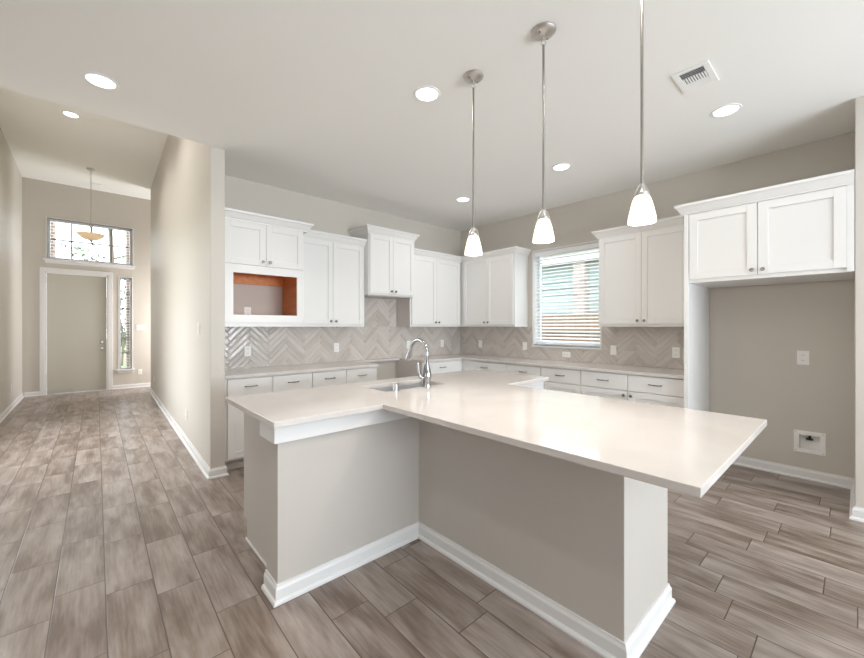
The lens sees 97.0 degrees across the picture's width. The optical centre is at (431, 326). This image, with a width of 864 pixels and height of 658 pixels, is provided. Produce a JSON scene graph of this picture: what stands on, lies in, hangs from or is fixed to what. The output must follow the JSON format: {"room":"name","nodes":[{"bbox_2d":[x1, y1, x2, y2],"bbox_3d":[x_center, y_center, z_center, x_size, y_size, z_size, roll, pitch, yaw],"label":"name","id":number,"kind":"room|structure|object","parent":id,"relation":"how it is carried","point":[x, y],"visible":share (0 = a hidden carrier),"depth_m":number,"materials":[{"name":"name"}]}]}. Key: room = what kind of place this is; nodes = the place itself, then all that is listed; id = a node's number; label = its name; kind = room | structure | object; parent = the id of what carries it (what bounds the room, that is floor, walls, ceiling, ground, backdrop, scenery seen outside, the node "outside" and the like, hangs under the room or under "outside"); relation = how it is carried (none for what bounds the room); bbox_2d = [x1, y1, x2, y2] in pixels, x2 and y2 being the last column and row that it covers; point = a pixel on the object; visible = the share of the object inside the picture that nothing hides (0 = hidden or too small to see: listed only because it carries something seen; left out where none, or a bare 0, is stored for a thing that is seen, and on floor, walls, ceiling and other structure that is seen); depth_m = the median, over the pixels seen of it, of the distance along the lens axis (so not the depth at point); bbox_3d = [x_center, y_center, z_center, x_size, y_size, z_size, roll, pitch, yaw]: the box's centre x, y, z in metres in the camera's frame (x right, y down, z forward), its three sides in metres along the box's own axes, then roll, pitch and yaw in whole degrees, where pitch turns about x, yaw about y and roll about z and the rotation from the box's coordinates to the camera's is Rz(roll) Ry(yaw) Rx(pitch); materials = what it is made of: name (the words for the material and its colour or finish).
{"room":"kitchen","nodes":[
{"label":"kitchen","id":0,"kind":"room"},
{"bbox_2d":[0,128,21,413],"bbox_3d":[-5.734,-0.770,4.863,0.120,4.280,7.100,0,0,-42],"label":"wall","id":1,"kind":"structure","parent":0,"point":[10,175],"depth_m":6.31,"materials":[{"name":"beige paint"}]},
{"bbox_2d":[0,392,23,422],"bbox_3d":[-5.629,1.324,4.856,0.027,0.092,6.950,0,0,-42],"label":"baseboard","id":2,"kind":"structure","parent":1,"relation":"attached to","point":[3,415],"depth_m":6.23,"materials":[{"name":"white paint"}]},
{"bbox_2d":[0,87,167,199],"bbox_3d":[-4.426,-2.960,6.040,3.700,0.100,7.100,0,0,-42],"label":"ceiling","id":3,"kind":"structure","parent":0,"point":[45,144],"depth_m":6.14,"materials":[{"name":"white paint"}]},
{"bbox_2d":[61,111,79,117],"bbox_3d":[-4.951,-2.907,5.244,0.192,0.006,0.192,0,0,-42],"label":"recessed light","id":4,"kind":"object","parent":3,"relation":"in","point":[67,113],"visible":1,"depth_m":5.24,"materials":[{"name":"white"}]},
{"bbox_2d":[76,167,104,241],"bbox_3d":[-6.293,-2.232,7.057,0.406,1.356,0.406,0,0,-42],"label":"pendant","id":5,"kind":"object","parent":3,"relation":"hanging from","point":[91,236],"visible":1,"depth_m":6.99,"materials":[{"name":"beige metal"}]},
{"bbox_2d":[86,182,101,186],"bbox_3d":[-6.886,-2.906,7.795,0.250,0.008,0.140,0,0,-42],"label":"ceiling vent","id":6,"kind":"object","parent":3,"relation":"in","point":[90,183],"visible":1,"depth_m":7.80,"materials":[{"name":"white plastic"}]},
{"bbox_2d":[22,177,150,395],"bbox_3d":[-6.694,-0.770,8.673,3.550,4.280,0.150,0,0,-42],"label":"wall","id":7,"kind":"structure","parent":0,"point":[41,199],"depth_m":8.01,"materials":[{"name":"beige paint"}]},
{"bbox_2d":[24,391,39,396],"bbox_3d":[-7.854,1.324,7.510,0.210,0.092,0.027,0,0,-42],"label":"baseboard","id":8,"kind":"structure","parent":7,"relation":"attached to","point":[36,393],"depth_m":7.50,"materials":[{"name":"white paint"}]},
{"bbox_2d":[40,267,112,395],"bbox_3d":[-7.409,0.092,7.999,1.110,2.555,0.176,0,0,-42],"label":"door","id":9,"kind":"structure","parent":7,"relation":"in","point":[76,306],"depth_m":7.95,"materials":[{"name":"beige wood"}]},
{"bbox_2d":[43,217,134,269],"bbox_3d":[-7.232,-1.742,8.135,1.450,0.923,0.170,0,0,-42],"label":"window","id":10,"kind":"structure","parent":7,"relation":"in","point":[48,259],"depth_m":8.08,"materials":[{"name":"white plastic"}]},
{"bbox_2d":[116,276,134,372],"bbox_3d":[-6.818,-0.039,8.508,0.315,2.128,0.170,0,0,-42],"label":"window","id":11,"kind":"structure","parent":7,"relation":"in","point":[124,369],"depth_m":8.51,"materials":[{"name":"white plastic"}]},
{"bbox_2d":[113,382,150,389],"bbox_3d":[-6.170,1.324,9.025,2.100,0.092,0.027,0,0,-42],"label":"baseboard","id":12,"kind":"structure","parent":7,"relation":"attached to","point":[137,385],"depth_m":8.54,"materials":[{"name":"white paint"}]},
{"bbox_2d":[136,325,145,329],"bbox_3d":[-6.589,0.018,8.660,0.165,0.116,0.010,0,0,-42],"label":"light switch","id":13,"kind":"object","parent":7,"relation":"attached to","point":[138,327],"visible":1,"depth_m":8.66,"materials":[{"name":"white plastic"}]},
{"bbox_2d":[151,134,224,467],"bbox_3d":[-3.933,-0.770,5.810,0.120,4.280,6.105,0,0,-40],"label":"wall","id":14,"kind":"structure","parent":0,"point":[188,186],"depth_m":4.26,"materials":[{"name":"beige paint"}]},
{"bbox_2d":[149,387,228,479],"bbox_3d":[-3.976,1.324,5.747,0.193,0.092,6.118,0,0,-42],"label":"baseboard","id":15,"kind":"structure","parent":14,"relation":"attached to","point":[209,473],"depth_m":4.05,"materials":[{"name":"white paint"}]},
{"bbox_2d":[225,175,460,379],"bbox_3d":[-0.909,-0.130,5.376,3.960,3.000,0.120,0,0,-42],"label":"wall","id":16,"kind":"structure","parent":0,"point":[329,216],"depth_m":4.73,"materials":[{"name":"beige paint"}]},
{"bbox_2d":[244,307,250,314],"bbox_3d":[-2.054,-0.160,4.260,0.072,0.116,0.008,0,0,-42],"label":"wall outlet","id":17,"kind":"object","parent":16,"relation":"attached to","point":[247,310],"visible":0.76,"depth_m":4.26,"materials":[{"name":"white plastic"}]},
{"bbox_2d":[225,207,313,326],"bbox_3d":[-1.812,-0.560,4.090,0.888,1.120,0.580,0,0,-42],"label":"upper cabinet","id":18,"kind":"object","parent":16,"relation":"attached to","point":[260,249],"visible":0.83,"depth_m":3.89,"materials":[{"name":"white paint"}]},
{"bbox_2d":[303,229,366,326],"bbox_3d":[-1.287,-0.555,4.703,0.902,1.110,0.370,0,0,-42],"label":"upper cabinet","id":19,"kind":"object","parent":16,"relation":"attached to","point":[333,264],"visible":0.88,"depth_m":4.60,"materials":[{"name":"white paint"}]},
{"bbox_2d":[225,297,460,368],"bbox_3d":[-0.924,0.023,5.273,3.797,0.866,0.013,0,0,-42],"label":"backsplash","id":20,"kind":"structure","parent":16,"relation":"attached to","point":[380,337],"depth_m":5.01,"materials":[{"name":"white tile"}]},
{"bbox_2d":[244,346,250,355],"bbox_3d":[-2.047,0.270,4.250,0.072,0.116,0.008,0,0,-42],"label":"wall outlet","id":21,"kind":"object","parent":20,"relation":"attached to","point":[247,349],"visible":1,"depth_m":4.25,"materials":[{"name":"white plastic"}]},
{"bbox_2d":[334,343,338,351],"bbox_3d":[-1.243,0.270,4.974,0.072,0.116,0.008,0,0,-42],"label":"wall outlet","id":22,"kind":"object","parent":20,"relation":"attached to","point":[336,345],"visible":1,"depth_m":4.97,"materials":[{"name":"white plastic"}]},
{"bbox_2d":[348,224,419,298],"bbox_3d":[-0.644,-0.842,5.221,0.861,0.880,0.460,0,0,-42],"label":"upper cabinet","id":23,"kind":"object","parent":16,"relation":"attached to","point":[388,253],"visible":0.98,"depth_m":5.04,"materials":[{"name":"white paint"}]},
{"bbox_2d":[397,248,460,326],"bbox_3d":[-0.007,-0.555,5.854,1.050,1.110,0.370,0,0,-42],"label":"upper cabinet","id":24,"kind":"object","parent":16,"relation":"attached to","point":[435,302],"visible":0.95,"depth_m":5.68,"materials":[{"name":"white paint"}]},
{"bbox_2d":[0,0,863,231],"bbox_3d":[0.264,-1.680,-0.032,9.550,0.100,9.800,0,0,-42],"label":"ceiling","id":25,"kind":"structure","parent":0,"point":[315,98],"depth_m":2.57,"materials":[{"name":"white paint"}]},
{"bbox_2d":[81,71,119,89],"bbox_3d":[-2.196,-1.627,2.537,0.192,0.006,0.192,0,0,-42],"label":"recessed light","id":26,"kind":"object","parent":25,"relation":"in","point":[99,80],"visible":1,"depth_m":2.53,"materials":[{"name":"white plastic"}]},
{"bbox_2d":[413,85,440,101],"bbox_3d":[-0.035,-1.627,2.679,0.192,0.006,0.192,0,0,-42],"label":"recessed light","id":27,"kind":"object","parent":25,"relation":"in","point":[426,93],"visible":1,"depth_m":2.67,"materials":[{"name":"white"}]},
{"bbox_2d":[456,197,469,201],"bbox_3d":[0.397,-1.627,4.900,0.192,0.006,0.192,0,0,-42],"label":"recessed light","id":28,"kind":"object","parent":25,"relation":"in","point":[460,199],"visible":1,"depth_m":4.89,"materials":[{"name":"white"}]},
{"bbox_2d":[463,69,483,255],"bbox_3d":[0.269,-1.051,2.489,0.132,1.158,0.132,0,0,-42],"label":"pendant light","id":29,"kind":"object","parent":25,"relation":"hanging from","point":[473,245],"visible":1,"depth_m":2.48,"materials":[{"name":"white glass"}]},
{"bbox_2d":[531,21,555,242],"bbox_3d":[0.615,-1.051,2.108,0.132,1.158,0.132,0,0,-42],"label":"pendant light","id":30,"kind":"object","parent":25,"relation":"hanging from","point":[543,232],"visible":1,"depth_m":2.10,"materials":[{"name":"white glass"}]},
{"bbox_2d":[552,163,570,170],"bbox_3d":[1.320,-1.627,3.901,0.192,0.006,0.192,0,0,-42],"label":"recessed light","id":31,"kind":"object","parent":25,"relation":"in","point":[561,166],"visible":1,"depth_m":3.89,"materials":[{"name":"white"}]},
{"bbox_2d":[627,0,656,225],"bbox_3d":[0.949,-1.051,1.728,0.132,1.158,0.132,0,0,-42],"label":"pendant light","id":32,"kind":"object","parent":25,"relation":"hanging from","point":[642,210],"visible":1,"depth_m":1.72,"materials":[{"name":"white glass"}]},
{"bbox_2d":[671,59,718,93],"bbox_3d":[1.722,-1.626,2.501,0.290,0.008,0.200,0,0,-42],"label":"ceiling vent","id":33,"kind":"object","parent":25,"relation":"in","point":[702,74],"visible":1,"depth_m":2.49,"materials":[{"name":"white plastic"}]},
{"bbox_2d":[710,103,741,117],"bbox_3d":[2.216,-1.627,2.883,0.192,0.006,0.192,0,0,-42],"label":"recessed light","id":34,"kind":"object","parent":25,"relation":"in","point":[729,109],"visible":1,"depth_m":2.88,"materials":[{"name":"white"}]},
{"bbox_2d":[0,387,863,657],"bbox_3d":[-1.843,1.400,2.310,9.550,0.060,16.100,0,0,-42],"label":"floor","id":35,"kind":"structure","parent":0,"point":[115,542],"depth_m":2.07,"materials":[{"name":"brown wood"}]},
{"bbox_2d":[225,372,311,469],"bbox_3d":[-1.796,0.928,4.048,0.853,0.884,0.643,0,0,-42],"label":"base cabinet","id":36,"kind":"object","parent":35,"relation":"on","point":[234,417],"visible":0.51,"depth_m":3.66,"materials":[{"name":"white paint"}]},
{"bbox_2d":[225,358,399,378],"bbox_3d":[-1.220,0.471,4.578,2.426,0.030,0.629,0,0,-42],"label":"countertop","id":37,"kind":"structure","parent":36,"relation":"on","point":[327,366],"depth_m":4.19,"materials":[{"name":"stone"}]},
{"bbox_2d":[312,367,376,386],"bbox_3d":[-1.168,0.928,4.613,0.833,0.884,0.643,0,0,-42],"label":"base cabinet","id":38,"kind":"object","parent":35,"relation":"on","point":[344,376],"visible":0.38,"depth_m":4.37,"materials":[{"name":"white paint"}]},
{"bbox_2d":[396,360,461,377],"bbox_3d":[-0.022,0.928,5.645,0.777,0.884,0.643,0,0,-42],"label":"base cabinet","id":39,"kind":"object","parent":35,"relation":"on","point":[403,368],"visible":0.23,"depth_m":5.44,"materials":[{"name":"white paint"}]},
{"bbox_2d":[399,353,683,378],"bbox_3d":[1.143,0.471,4.792,1.369,0.030,3.473,0,0,-42],"label":"countertop","id":40,"kind":"structure","parent":39,"relation":"on","point":[611,368],"depth_m":4.61,"materials":[{"name":"stone"}]},
{"bbox_2d":[244,381,675,657],"bbox_3d":[0.277,0.928,2.496,2.404,0.884,2.134,0,0,-42],"label":"kitchen island","id":41,"kind":"object","parent":35,"relation":"on","point":[584,549],"visible":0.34,"depth_m":1.98,"materials":[{"name":"grey paint"}]},
{"bbox_2d":[225,369,766,497],"bbox_3d":[0.381,0.471,2.381,2.432,0.030,2.440,0,0,-42],"label":"island countertop","id":42,"kind":"structure","parent":41,"relation":"on","point":[683,450],"depth_m":1.92,"materials":[{"name":"stone"}]},
{"bbox_2d":[393,384,398,391],"bbox_3d":[-0.255,0.428,2.684,0.042,0.055,0.042,0,0,-42],"label":"soap dispenser","id":43,"kind":"object","parent":42,"relation":"on","point":[395,386],"visible":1,"depth_m":2.67,"materials":[{"name":"silver metal"}]},
{"bbox_2d":[374,383,431,391],"bbox_3d":[-0.215,0.583,3.005,0.624,0.194,0.349,0,0,-42],"label":"sink","id":44,"kind":"object","parent":42,"relation":"in","point":[414,385],"visible":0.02,"depth_m":3.19,"materials":[{"name":"silver metal"}]},
{"bbox_2d":[405,338,430,387],"bbox_3d":[-0.122,0.271,2.946,0.099,0.370,0.285,0,0,-42],"label":"kitchen faucet","id":45,"kind":"object","parent":42,"relation":"on","point":[426,377],"visible":1,"depth_m":2.86,"materials":[{"name":"silver metal"}]},
{"bbox_2d":[462,360,506,372],"bbox_3d":[0.924,0.928,5.574,0.643,0.884,0.835,0,0,-42],"label":"drawer","id":46,"kind":"object","parent":35,"relation":"on","point":[466,364],"visible":0.23,"depth_m":5.36,"materials":[{"name":"white paint"}]},
{"bbox_2d":[507,364,540,375],"bbox_3d":[1.375,0.928,5.073,0.643,0.884,0.510,0,0,-42],"label":"drawer","id":47,"kind":"object","parent":35,"relation":"on","point":[511,368],"visible":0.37,"depth_m":4.87,"materials":[{"name":"white paint"}]},
{"bbox_2d":[541,367,581,393],"bbox_3d":[1.718,0.928,4.693,0.643,0.884,0.509,0,0,-42],"label":"base cabinet","id":48,"kind":"object","parent":35,"relation":"on","point":[560,379],"visible":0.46,"depth_m":4.48,"materials":[{"name":"white paint"}]},
{"bbox_2d":[581,370,683,407],"bbox_3d":[2.230,0.928,4.123,0.643,0.884,1.020,0,0,-42],"label":"base cabinet","id":49,"kind":"object","parent":35,"relation":"on","point":[664,391],"visible":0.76,"depth_m":3.89,"materials":[{"name":"white paint"}]},
{"bbox_2d":[674,169,854,411],"bbox_3d":[2.890,0.131,3.366,0.796,2.478,1.114,0,0,-42],"label":"tall cabinet","id":50,"kind":"object","parent":35,"relation":"on","point":[799,231],"visible":0.95,"depth_m":3.11,"materials":[{"name":"white paint"}]},
{"bbox_2d":[461,131,854,477],"bbox_3d":[2.067,-0.130,4.931,0.170,3.000,4.765,0,0,-42],"label":"wall","id":51,"kind":"structure","parent":0,"point":[757,332],"depth_m":3.60,"materials":[{"name":"beige paint"}]},
{"bbox_2d":[460,246,530,326],"bbox_3d":[0.824,-0.555,5.905,0.370,1.110,1.404,0,0,-42],"label":"upper cabinet","id":52,"kind":"object","parent":51,"relation":"attached to","point":[494,283],"visible":0.94,"depth_m":5.59,"materials":[{"name":"white paint"}]},
{"bbox_2d":[531,240,601,349],"bbox_3d":[1.825,-0.399,5.167,0.195,1.372,1.000,0,0,-42],"label":"window","id":53,"kind":"structure","parent":51,"relation":"in","point":[534,258],"depth_m":5.49,"materials":[{"name":"white paint"}]},
{"bbox_2d":[535,242,599,346],"bbox_3d":[1.809,-0.404,5.153,0.067,1.314,0.948,0,0,-42],"label":"window blind","id":54,"kind":"object","parent":53,"relation":"attached to","point":[567,250],"visible":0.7,"depth_m":5.12,"materials":[{"name":"white plastic"}]},
{"bbox_2d":[461,327,683,368],"bbox_3d":[1.655,0.228,5.252,0.013,0.456,3.471,0,0,-42],"label":"backsplash","id":55,"kind":"structure","parent":51,"relation":"attached to","point":[635,346],"depth_m":4.71,"materials":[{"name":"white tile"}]},
{"bbox_2d":[523,342,526,349],"bbox_3d":[1.351,0.283,5.574,0.010,0.116,0.072,0,0,-42],"label":"light switch","id":56,"kind":"object","parent":55,"relation":"attached to","point":[524,343],"visible":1,"depth_m":5.57,"materials":[{"name":"white plastic"}]},
{"bbox_2d":[562,352,569,356],"bbox_3d":[1.787,0.370,5.092,0.008,0.072,0.116,0,0,-42],"label":"wall outlet","id":57,"kind":"object","parent":55,"relation":"attached to","point":[564,354],"visible":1,"depth_m":5.09,"materials":[{"name":"white plastic"}]},
{"bbox_2d":[610,345,615,354],"bbox_3d":[2.197,0.283,4.634,0.010,0.116,0.072,0,0,-42],"label":"light switch","id":58,"kind":"object","parent":55,"relation":"attached to","point":[612,347],"visible":1,"depth_m":4.63,"materials":[{"name":"white plastic"}]},
{"bbox_2d":[672,347,679,357],"bbox_3d":[2.641,0.280,4.142,0.008,0.116,0.072,0,0,-42],"label":"wall outlet","id":59,"kind":"object","parent":55,"relation":"attached to","point":[675,350],"visible":1,"depth_m":4.14,"materials":[{"name":"white plastic"}]},
{"bbox_2d":[591,215,683,326],"bbox_3d":[2.341,-0.555,4.218,0.370,1.110,1.016,0,0,-42],"label":"upper cabinet","id":60,"kind":"object","parent":51,"relation":"attached to","point":[641,267],"visible":0.82,"depth_m":4.09,"materials":[{"name":"white paint"}]},
{"bbox_2d":[732,456,863,522],"bbox_3d":[4.580,1.324,1.513,0.767,0.092,5.922,0,0,-42],"label":"baseboard","id":61,"kind":"structure","parent":51,"relation":"attached to","point":[855,513],"depth_m":3.40,"materials":[{"name":"white paint"}]},
{"bbox_2d":[797,351,808,364],"bbox_3d":[3.348,0.280,3.449,0.008,0.125,0.080,0,0,-42],"label":"wall outlet","id":62,"kind":"object","parent":51,"relation":"attached to","point":[802,356],"visible":1,"depth_m":3.45,"materials":[{"name":"white plastic"}]},
{"bbox_2d":[794,429,825,455],"bbox_3d":[3.401,1.035,3.442,0.083,0.194,0.204,0,0,-42],"label":"box","id":63,"kind":"object","parent":51,"relation":"attached to","point":[804,441],"visible":1,"depth_m":3.44,"materials":[{"name":"white plastic"}]},
{"bbox_2d":[855,96,863,507],"bbox_3d":[5.007,-0.130,1.149,0.860,3.000,5.010,0,0,-42],"label":"wall pillar","id":64,"kind":"structure","parent":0,"point":[859,101],"depth_m":2.71,"materials":[{"name":"beige paint"}]},
{"label":"outside","id":65,"kind":"structure","parent":0,"visible":0},
{"bbox_2d":[121,345,125,367],"bbox_3d":[-9.661,1.530,18.212,70.000,0.120,80.000,0,0,-42],"label":"ground","id":66,"kind":"structure","parent":65,"point":[124,360],"depth_m":16.63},
{"bbox_2d":[51,222,55,256],"bbox_3d":[-9.513,-1.280,9.264,0.550,5.500,0.500,0,0,-42],"label":"brick pier","id":67,"kind":"structure","parent":66,"relation":"on","point":[53,224],"depth_m":9.25,"materials":[{"name":"beige brick"}]},
{"bbox_2d":[59,229,125,293],"bbox_3d":[-12.986,-2.829,15.708,4.360,8.603,3.012,0,0,-42],"label":"tree","id":68,"kind":"object","parent":66,"relation":"on","point":[65,246],"visible":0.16,"depth_m":15.69,"materials":[{"name":"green plant"}]},
{"bbox_2d":[121,292,125,365],"bbox_3d":[-11.883,-0.040,14.591,2.393,3.024,1.529,0,0,-26],"label":"shrub","id":69,"kind":"object","parent":66,"relation":"on","point":[123,333],"visible":0.11,"depth_m":14.40,"materials":[{"name":"green plant"}]},
{"bbox_2d":[126,231,129,366],"bbox_3d":[-8.091,-1.280,10.544,0.525,5.500,0.500,0,0,-42],"label":"brick pier","id":70,"kind":"structure","parent":66,"relation":"on","point":[127,232],"depth_m":10.20,"materials":[{"name":"beige brick"}]},
{"bbox_2d":[542,248,598,313],"bbox_3d":[3.904,-0.205,10.911,4.000,3.350,17.400,0,0,-42],"label":"neighbor house","id":71,"kind":"structure","parent":66,"relation":"on","point":[595,249],"depth_m":8.98,"materials":[{"name":"white"}]},
{"bbox_2d":[542,312,599,341],"bbox_3d":[1.889,0.610,7.753,0.060,1.720,10.000,0,0,-42],"label":"fence","id":72,"kind":"object","parent":66,"relation":"on","point":[596,312],"visible":0.02,"depth_m":7.02,"materials":[{"name":"brown wood"}]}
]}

